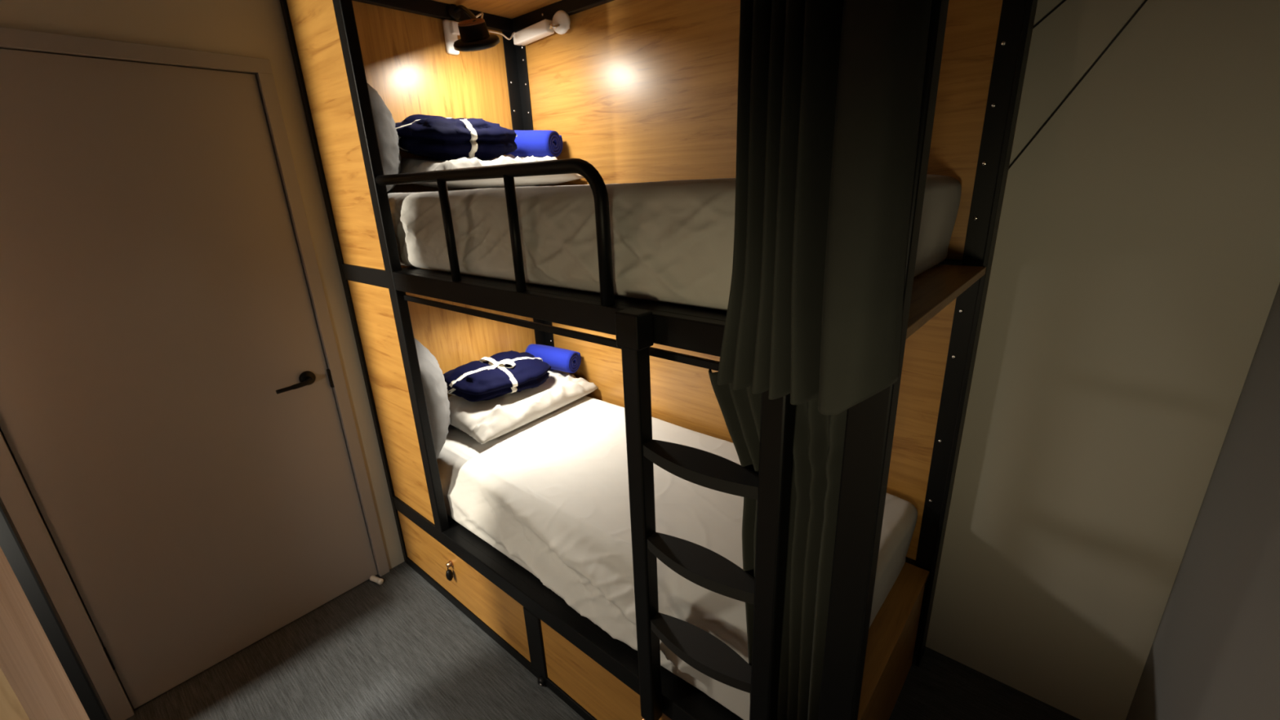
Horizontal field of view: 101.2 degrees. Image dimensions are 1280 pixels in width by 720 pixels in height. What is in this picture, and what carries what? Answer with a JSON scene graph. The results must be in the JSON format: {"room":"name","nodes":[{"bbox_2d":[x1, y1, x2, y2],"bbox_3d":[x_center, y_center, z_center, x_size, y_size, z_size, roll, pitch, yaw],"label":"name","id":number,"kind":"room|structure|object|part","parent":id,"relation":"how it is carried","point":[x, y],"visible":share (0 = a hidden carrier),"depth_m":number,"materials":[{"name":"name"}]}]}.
{"room":"dormitory","nodes":[
{"label":"dormitory","id":0,"kind":"room"},
{"bbox_2d":[0,0,404,569],"bbox_3d":[-1.924,-0.001,1.302,0.100,2.620,4.382,13,24,39],"label":"wall","id":1,"kind":"structure","parent":0,"point":[256,28],"depth_m":1.73,"materials":[{"name":"grey"}]},
{"bbox_2d":[0,48,377,709],"bbox_3d":[-1.493,0.128,1.763,0.107,2.034,0.854,13,24,39],"label":"door","id":2,"kind":"structure","parent":1,"relation":"in","point":[169,415],"depth_m":1.71,"materials":[{"name":"grey paint"}]},
{"bbox_3d":[-1.288,0.088,1.970,0.068,0.055,0.149,13,24,39],"label":"handle","id":3,"kind":"part","parent":2,"relation":"part of","materials":[{"name":"black metal"}]},
{"bbox_3d":[-1.225,0.072,2.086,0.016,0.075,0.017,13,24,39],"label":"latch plate","id":4,"kind":"part","parent":2,"relation":"part of","materials":[{"name":"black metal"}]},
{"bbox_2d":[0,26,389,719],"bbox_3d":[-1.540,0.102,1.784,0.114,2.086,0.940,13,24,39],"label":"trim","id":5,"kind":"structure","parent":1,"relation":"attached to","point":[15,495],"depth_m":1.67,"materials":[{"name":"grey paint"}]},
{"bbox_2d":[125,561,1079,719],"bbox_3d":[-0.870,1.524,0.912,2.775,0.100,4.382,13,24,39],"label":"floor","id":6,"kind":"structure","parent":0,"point":[397,648],"depth_m":1.88,"materials":[{"name":"carpet"}]},
{"bbox_2d":[0,497,111,719],"bbox_3d":[-1.034,0.436,0.220,2.238,2.416,1.047,13,24,39],"label":"bunk bed","id":7,"kind":"object","parent":6,"relation":"on","point":[43,676],"visible":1,"depth_m":0.62,"materials":[{"name":"brown wood"}]},
{"bbox_3d":[-0.646,0.693,0.685,0.260,1.600,0.020,13,24,39],"label":"panel","id":8,"kind":"part","parent":7,"relation":"part of","materials":[{"name":"brown wood"}]},
{"bbox_2d":[369,575,383,584],"bbox_3d":[-1.178,0.984,2.351,0.066,0.025,0.025,7,21,26],"label":"door stop","id":9,"kind":"object","parent":6,"relation":"on","point":[379,580],"visible":1,"depth_m":2.34,"materials":[{"name":"white plastic"}]},
{"bbox_2d":[280,0,1037,719],"bbox_3d":[-0.097,-0.132,1.775,2.028,2.420,1.030,13,24,39],"label":"bunk bed","id":10,"kind":"object","parent":6,"relation":"on","point":[633,91],"visible":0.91,"depth_m":1.67,"materials":[{"name":"black"}]},
{"bbox_3d":[-1.010,-0.794,1.752,0.364,0.960,0.016,13,24,39],"label":"panel","id":11,"kind":"part","parent":10,"relation":"part of","materials":[{"name":"brown wood"}]},
{"bbox_3d":[-1.135,-0.195,2.092,0.034,2.420,0.036,13,24,39],"label":"post","id":12,"kind":"part","parent":10,"relation":"part of","materials":[{"name":"black"}]},
{"bbox_3d":[-0.833,-0.295,1.778,0.052,2.054,0.036,13,24,39],"label":"post","id":13,"kind":"part","parent":10,"relation":"part of","materials":[{"name":"black"}]},
{"bbox_3d":[-0.969,0.177,2.081,0.364,0.968,0.016,13,24,39],"label":"panel","id":14,"kind":"part","parent":10,"relation":"part of","materials":[{"name":"brown wood"}]},
{"bbox_3d":[-0.859,-0.960,2.219,0.017,0.963,0.911,13,24,39],"label":"head panel","id":15,"kind":"part","parent":10,"relation":"part of","materials":[{"name":"brown wood"}]},
{"bbox_2d":[442,18,459,54],"bbox_3d":[-0.770,-1.331,2.164,0.051,0.125,0.058,13,24,39],"label":"power adapter","id":16,"kind":"object","parent":10,"relation":"attached to","point":[451,28],"visible":0.87,"depth_m":2.15,"materials":[{"name":"white plastic"}]},
{"bbox_3d":[-0.733,0.875,2.123,0.920,0.258,0.018,13,24,39],"label":"drawer","id":17,"kind":"part","parent":10,"relation":"part of","materials":[{"name":"brown wood"}]},
{"bbox_3d":[-0.818,0.012,2.548,0.017,1.070,0.911,13,24,39],"label":"head panel","id":18,"kind":"part","parent":10,"relation":"part of","materials":[{"name":"brown wood"}]},
{"bbox_2d":[447,4,499,51],"bbox_3d":[-0.679,-1.280,2.009,0.166,0.240,0.375,-17,24,-37],"label":"lamp","id":19,"kind":"object","parent":10,"relation":"attached to","point":[474,34],"visible":1,"depth_m":1.91,"materials":[{"name":"black metal"}]},
{"bbox_3d":[-0.680,-1.332,2.038,0.056,0.161,0.322,-13,21,-28],"label":"arm","id":20,"kind":"part","parent":19,"relation":"part of","materials":[{"name":"black metal"}]},
{"bbox_3d":[-0.609,-1.183,1.958,0.169,0.083,0.164,13,24,39],"label":"lamp shade","id":21,"kind":"part","parent":19,"relation":"part of","materials":[{"name":"black"}]},
{"bbox_2d":[475,12,483,17],"bbox_3d":[-0.653,-1.306,2.059,0.030,0.058,0.280,-13,21,-28],"label":"cable","id":22,"kind":"object","parent":19,"relation":"attached to","point":[481,13],"visible":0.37,"depth_m":1.98,"materials":[{"name":"white plastic"}]},
{"bbox_3d":[-0.445,-0.349,1.403,1.002,0.308,0.030,13,24,39],"label":"guard rail","id":23,"kind":"part","parent":10,"relation":"part of","materials":[{"name":"black metal"}]},
{"bbox_3d":[-0.131,-1.238,1.422,1.987,0.016,0.948,13,24,39],"label":"canopy panel","id":24,"kind":"part","parent":10,"relation":"part of","materials":[{"name":"brown wood"}]},
{"bbox_3d":[-0.342,1.108,1.858,1.930,0.040,0.036,13,24,39],"label":"rail","id":25,"kind":"part","parent":10,"relation":"part of","materials":[{"name":"black metal"}]},
{"bbox_2d":[513,9,569,45],"bbox_3d":[-0.418,-1.409,2.232,0.323,0.084,0.076,13,24,39],"label":"light","id":26,"kind":"object","parent":10,"relation":"attached to","point":[560,24],"visible":0.98,"depth_m":2.19,"materials":[{"name":"white plastic"}]},
{"bbox_2d":[488,30,515,39],"bbox_3d":[-0.556,-1.340,2.150,0.015,0.080,0.379,0,19,6],"label":"cable","id":27,"kind":"object","parent":26,"relation":"attached to","point":[491,31],"visible":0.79,"depth_m":2.13,"materials":[{"name":"white plastic"}]},
{"bbox_3d":[-0.318,-1.393,2.173,0.084,0.084,0.045,7,21,26],"label":"plate","id":28,"kind":"part","parent":26,"relation":"part of","materials":[{"name":"white plastic"}]},
{"bbox_3d":[-0.353,0.807,1.758,1.930,0.066,0.040,13,24,39],"label":"rail","id":29,"kind":"part","parent":10,"relation":"part of","materials":[{"name":"black metal"}]},
{"bbox_3d":[0.032,1.056,1.492,0.922,0.258,0.018,13,24,39],"label":"drawer","id":30,"kind":"part","parent":10,"relation":"part of","materials":[{"name":"brown wood"}]},
{"bbox_2d":[387,173,961,311],"bbox_3d":[-0.125,-0.446,1.719,1.900,0.251,0.879,13,24,39],"label":"mattress","id":31,"kind":"object","parent":10,"relation":"on","point":[673,241],"visible":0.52,"depth_m":1.20,"materials":[{"name":"white fabric"}]},
{"bbox_2d":[367,83,400,192],"bbox_3d":[-0.951,-0.783,1.870,0.171,0.359,0.396,-9,20,-18],"label":"cushion","id":32,"kind":"object","parent":31,"relation":"on","point":[384,123],"visible":0.44,"depth_m":1.76,"materials":[{"name":"grey fabric"}]},
{"bbox_2d":[400,154,584,188],"bbox_3d":[-0.628,-0.790,2.185,0.429,0.139,0.730,13,24,39],"label":"pillow","id":33,"kind":"object","parent":31,"relation":"on","point":[408,165],"visible":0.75,"depth_m":2.00,"materials":[{"name":"white fabric"}]},
{"bbox_2d":[395,114,517,159],"bbox_3d":[-0.728,-0.894,2.117,0.322,0.180,0.512,13,24,39],"label":"folded blanket","id":34,"kind":"object","parent":33,"relation":"on","point":[437,137],"visible":0.91,"depth_m":1.99,"materials":[{"name":"blue fabric"}]},
{"bbox_2d":[505,129,563,157],"bbox_3d":[-0.490,-0.973,2.366,0.272,0.126,0.121,7,21,25],"label":"rolled towel","id":35,"kind":"object","parent":33,"relation":"on","point":[536,143],"visible":0.8,"depth_m":2.31,"materials":[{"name":"blue fabric"}]},
{"bbox_2d":[436,395,917,719],"bbox_3d":[-0.088,0.526,2.034,1.910,0.266,0.903,13,24,39],"label":"mattress","id":36,"kind":"object","parent":10,"relation":"on","point":[550,493],"visible":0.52,"depth_m":1.74,"materials":[{"name":"white fabric"}]},
{"bbox_2d":[414,338,450,458],"bbox_3d":[-0.897,0.153,2.179,0.202,0.418,0.409,-8,19,-16],"label":"cushion","id":37,"kind":"object","parent":36,"relation":"on","point":[435,387],"visible":0.56,"depth_m":2.06,"materials":[{"name":"grey fabric"}]},
{"bbox_2d":[448,368,598,444],"bbox_3d":[-0.589,0.173,2.514,0.408,0.135,0.719,12,23,36],"label":"pillow","id":38,"kind":"object","parent":36,"relation":"on","point":[485,421],"visible":0.73,"depth_m":2.35,"materials":[{"name":"white fabric"}]},
{"bbox_2d":[443,350,551,401],"bbox_3d":[-0.670,0.070,2.467,0.330,0.164,0.479,13,24,39],"label":"folded blanket","id":39,"kind":"object","parent":38,"relation":"on","point":[500,374],"visible":1,"depth_m":2.38,"materials":[{"name":"blue fabric"}]},
{"bbox_2d":[524,343,581,373],"bbox_3d":[-0.447,-0.011,2.691,0.277,0.126,0.121,7,21,25],"label":"rolled towel","id":40,"kind":"object","parent":38,"relation":"on","point":[564,360],"visible":0.88,"depth_m":2.63,"materials":[{"name":"blue fabric"}]},
{"bbox_3d":[0.249,0.196,2.295,1.984,1.358,0.018,13,24,39],"label":"panel","id":41,"kind":"part","parent":10,"relation":"part of","materials":[{"name":"brown wood"}]},
{"bbox_3d":[0.250,0.489,1.024,0.046,1.087,0.041,13,24,39],"label":"rail","id":42,"kind":"part","parent":10,"relation":"part of","materials":[{"name":"black metal"}]},
{"bbox_2d":[708,368,847,719],"bbox_3d":[0.252,0.479,1.089,0.279,0.922,0.050,13,24,39],"label":"curtain","id":43,"kind":"object","parent":10,"relation":"hanging from","point":[818,442],"visible":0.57,"depth_m":0.99,"materials":[{"name":"grey fabric"}]},
{"bbox_3d":[0.203,-0.904,1.923,1.984,0.963,0.018,13,24,39],"label":"panel","id":44,"kind":"part","parent":10,"relation":"part of","materials":[{"name":"brown wood"}]},
{"bbox_2d":[717,0,932,415],"bbox_3d":[0.226,-0.404,0.660,0.258,0.977,0.117,13,24,39],"label":"curtain","id":45,"kind":"object","parent":10,"relation":"hanging from","point":[830,91],"visible":1,"depth_m":0.69,"materials":[{"name":"grey fabric"}]},
{"bbox_3d":[0.368,0.160,0.853,0.064,2.420,0.042,13,24,39],"label":"post","id":46,"kind":"part","parent":10,"relation":"part of","materials":[{"name":"black metal"}]},
{"bbox_3d":[0.676,1.018,1.508,0.017,0.352,0.826,13,24,39],"label":"panel","id":47,"kind":"part","parent":10,"relation":"part of","materials":[{"name":"brown wood"}]},
{"bbox_2d":[925,0,1279,719],"bbox_3d":[0.468,-0.337,1.999,2.535,2.620,0.100,13,24,39],"label":"wall","id":48,"kind":"structure","parent":0,"point":[1134,282],"depth_m":1.35,"materials":[{"name":"grey paint"}]},
{"bbox_2d":[1032,0,1066,28],"bbox_3d":[1.099,-0.932,1.119,0.432,0.372,0.012,13,24,39],"label":"cord","id":49,"kind":"object","parent":48,"relation":"attached to","point":[1064,1],"visible":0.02,"depth_m":1.26,"materials":[{"name":"black plastic"}]},
{"bbox_2d":[1008,0,1147,169],"bbox_3d":[1.135,-0.831,1.124,0.508,0.850,0.012,13,24,39],"label":"cord","id":50,"kind":"object","parent":48,"relation":"attached to","point":[1145,1],"visible":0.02,"depth_m":1.25,"materials":[{"name":"black plastic"}]},
{"bbox_2d":[1125,283,1279,719],"bbox_3d":[0.075,0.473,-0.348,0.100,2.620,4.382,13,24,39],"label":"wall","id":51,"kind":"structure","parent":0,"point":[1214,654],"depth_m":1.06,"materials":[{"name":"grey paint"}]}
]}

